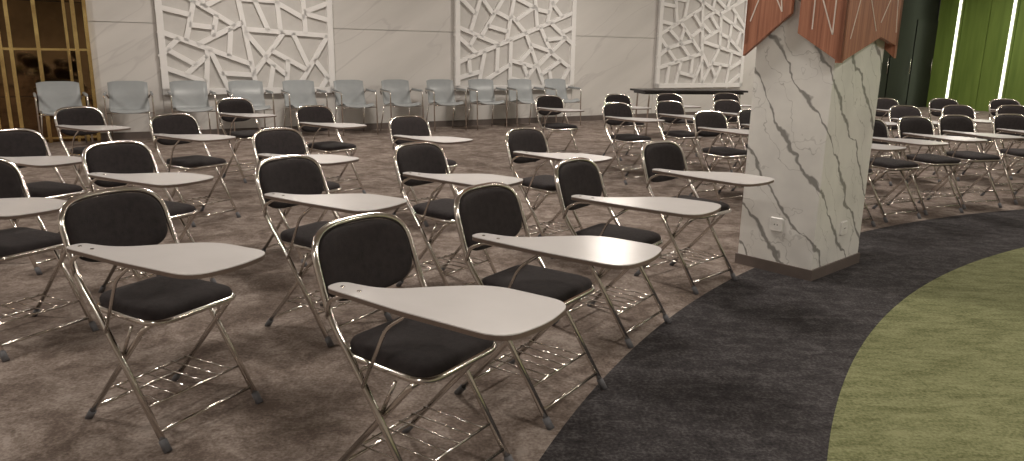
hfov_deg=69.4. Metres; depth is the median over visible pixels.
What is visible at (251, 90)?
armchair
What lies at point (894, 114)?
chair
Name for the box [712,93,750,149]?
chair
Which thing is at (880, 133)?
chair
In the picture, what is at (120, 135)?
baseboard
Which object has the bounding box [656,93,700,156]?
chair
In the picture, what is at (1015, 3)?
strip light
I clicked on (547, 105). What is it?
chair
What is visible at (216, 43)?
wall panel
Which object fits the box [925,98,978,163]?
chair
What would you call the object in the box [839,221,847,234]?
wall socket
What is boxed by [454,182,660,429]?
chair
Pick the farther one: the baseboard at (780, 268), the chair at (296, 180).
the baseboard at (780, 268)
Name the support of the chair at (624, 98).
on the floor
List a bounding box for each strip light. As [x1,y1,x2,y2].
[945,0,962,97]
[998,0,1017,98]
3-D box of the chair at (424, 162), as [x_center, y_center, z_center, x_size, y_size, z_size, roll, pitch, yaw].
[-0.272,-0.042,4.014,0.810,0.808,0.500,11,17,35]
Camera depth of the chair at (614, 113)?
7.72 m
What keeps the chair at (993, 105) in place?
on the floor
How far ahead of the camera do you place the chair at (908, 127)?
6.47 m
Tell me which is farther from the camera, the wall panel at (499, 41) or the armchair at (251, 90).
the wall panel at (499, 41)
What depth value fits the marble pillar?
4.42 m
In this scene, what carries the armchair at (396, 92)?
on the floor
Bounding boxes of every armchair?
[33,81,93,143]
[103,81,157,143]
[167,81,219,141]
[226,80,275,140]
[281,80,329,136]
[332,80,378,135]
[380,79,423,130]
[425,79,466,131]
[467,79,506,129]
[505,79,544,127]
[541,79,580,124]
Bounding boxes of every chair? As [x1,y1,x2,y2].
[0,128,85,274]
[0,158,98,361]
[54,106,134,199]
[58,187,264,453]
[81,140,216,292]
[149,113,240,226]
[216,98,276,182]
[252,127,358,266]
[254,154,406,347]
[295,105,366,193]
[311,212,565,460]
[388,115,472,226]
[393,141,522,286]
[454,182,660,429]
[505,127,611,258]
[535,95,583,166]
[552,157,720,348]
[602,94,650,160]
[602,102,664,184]
[634,140,773,294]
[655,100,704,171]
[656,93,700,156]
[688,110,748,201]
[709,99,748,172]
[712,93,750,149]
[731,109,750,190]
[862,143,905,226]
[865,118,948,222]
[867,122,896,185]
[870,98,921,159]
[881,105,941,183]
[886,116,986,214]
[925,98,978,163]
[926,114,1023,209]
[932,104,992,180]
[980,113,1023,204]
[985,99,1021,162]
[990,105,1023,179]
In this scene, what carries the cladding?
attached to the marble pillar
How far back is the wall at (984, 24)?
19.16 m
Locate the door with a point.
(905, 78)
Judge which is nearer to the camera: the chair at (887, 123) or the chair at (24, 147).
the chair at (24, 147)
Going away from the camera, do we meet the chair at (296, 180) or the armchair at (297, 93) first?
the chair at (296, 180)
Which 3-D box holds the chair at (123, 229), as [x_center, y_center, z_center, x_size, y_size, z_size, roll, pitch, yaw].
[-1.134,0.302,2.531,0.810,0.808,0.500,8,15,26]
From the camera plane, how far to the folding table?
11.89 m
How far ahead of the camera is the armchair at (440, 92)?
12.53 m
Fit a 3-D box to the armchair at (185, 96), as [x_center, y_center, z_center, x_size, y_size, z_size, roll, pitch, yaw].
[-4.522,-1.688,10.472,0.602,0.835,0.525,-7,16,-30]
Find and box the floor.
[0,107,1023,460]
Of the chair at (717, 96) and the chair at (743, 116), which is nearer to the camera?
the chair at (743, 116)
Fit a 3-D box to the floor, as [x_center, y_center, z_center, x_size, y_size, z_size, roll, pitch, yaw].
[4.595,-0.337,7.461,25.960,0.100,16.400,-7,16,-30]
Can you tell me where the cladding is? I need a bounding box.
[743,0,903,62]
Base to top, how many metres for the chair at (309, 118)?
0.808 m
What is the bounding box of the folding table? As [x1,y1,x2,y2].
[630,88,747,135]
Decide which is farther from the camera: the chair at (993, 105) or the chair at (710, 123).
the chair at (993, 105)
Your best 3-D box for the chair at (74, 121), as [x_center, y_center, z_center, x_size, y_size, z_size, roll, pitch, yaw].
[-3.366,-0.590,6.081,0.810,0.808,0.500,9,16,31]
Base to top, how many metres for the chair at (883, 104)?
0.808 m
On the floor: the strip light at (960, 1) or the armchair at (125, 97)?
the armchair at (125, 97)
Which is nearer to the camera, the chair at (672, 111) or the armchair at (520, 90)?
the chair at (672, 111)
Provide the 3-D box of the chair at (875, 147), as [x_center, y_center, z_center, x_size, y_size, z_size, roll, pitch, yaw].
[2.628,-0.408,5.721,0.500,0.808,0.810,-7,16,-31]
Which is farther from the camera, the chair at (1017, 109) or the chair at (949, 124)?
the chair at (1017, 109)
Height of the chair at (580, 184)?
0.808 m
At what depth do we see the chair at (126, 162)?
3.93 m
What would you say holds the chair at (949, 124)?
on the floor
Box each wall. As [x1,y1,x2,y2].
[0,0,100,142]
[85,0,756,132]
[926,0,1023,111]
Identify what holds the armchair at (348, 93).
on the floor
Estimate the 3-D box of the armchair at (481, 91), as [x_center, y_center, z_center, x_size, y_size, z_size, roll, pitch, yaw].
[-0.451,-2.195,12.845,0.602,0.835,0.525,-7,16,-29]
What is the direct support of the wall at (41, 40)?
on the floor
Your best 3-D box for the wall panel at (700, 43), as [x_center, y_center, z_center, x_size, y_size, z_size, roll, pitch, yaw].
[4.075,-4.394,15.680,2.583,2.735,0.073,-7,16,-30]
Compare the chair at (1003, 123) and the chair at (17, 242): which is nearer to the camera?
the chair at (17, 242)
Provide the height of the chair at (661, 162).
0.808 m
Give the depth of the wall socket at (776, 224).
4.52 m
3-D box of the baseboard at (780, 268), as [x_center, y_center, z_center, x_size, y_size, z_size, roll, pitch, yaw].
[1.853,0.177,4.796,0.654,0.065,0.514,-11,18,-41]
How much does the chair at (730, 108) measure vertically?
0.808 m
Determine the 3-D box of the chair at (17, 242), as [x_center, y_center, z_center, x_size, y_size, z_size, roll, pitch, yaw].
[-2.132,0.122,3.208,0.810,0.808,0.500,8,15,26]
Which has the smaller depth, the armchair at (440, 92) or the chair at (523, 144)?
the chair at (523, 144)
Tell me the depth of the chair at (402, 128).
5.80 m
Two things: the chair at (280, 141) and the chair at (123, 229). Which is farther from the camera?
the chair at (280, 141)
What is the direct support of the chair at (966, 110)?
on the floor
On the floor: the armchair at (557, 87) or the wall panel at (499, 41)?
the armchair at (557, 87)
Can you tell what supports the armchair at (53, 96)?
on the floor
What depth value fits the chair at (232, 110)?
7.45 m
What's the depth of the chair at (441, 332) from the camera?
2.11 m
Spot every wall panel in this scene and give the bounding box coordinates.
[154,0,334,94]
[453,0,576,90]
[653,0,747,87]
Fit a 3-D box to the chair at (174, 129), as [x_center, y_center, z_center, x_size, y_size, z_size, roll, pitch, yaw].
[-2.345,-0.454,5.584,0.810,0.808,0.500,9,16,31]
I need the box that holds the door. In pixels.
[878,0,940,106]
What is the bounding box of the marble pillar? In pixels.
[738,0,884,269]
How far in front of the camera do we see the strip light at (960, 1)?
19.65 m
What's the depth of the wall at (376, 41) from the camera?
12.45 m
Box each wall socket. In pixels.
[769,217,783,231]
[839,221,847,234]
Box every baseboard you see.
[100,112,699,139]
[735,252,859,280]
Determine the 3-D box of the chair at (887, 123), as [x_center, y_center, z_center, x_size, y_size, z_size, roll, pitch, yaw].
[3.726,-0.860,7.668,0.500,0.808,0.810,-3,14,-17]
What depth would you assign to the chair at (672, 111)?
8.22 m

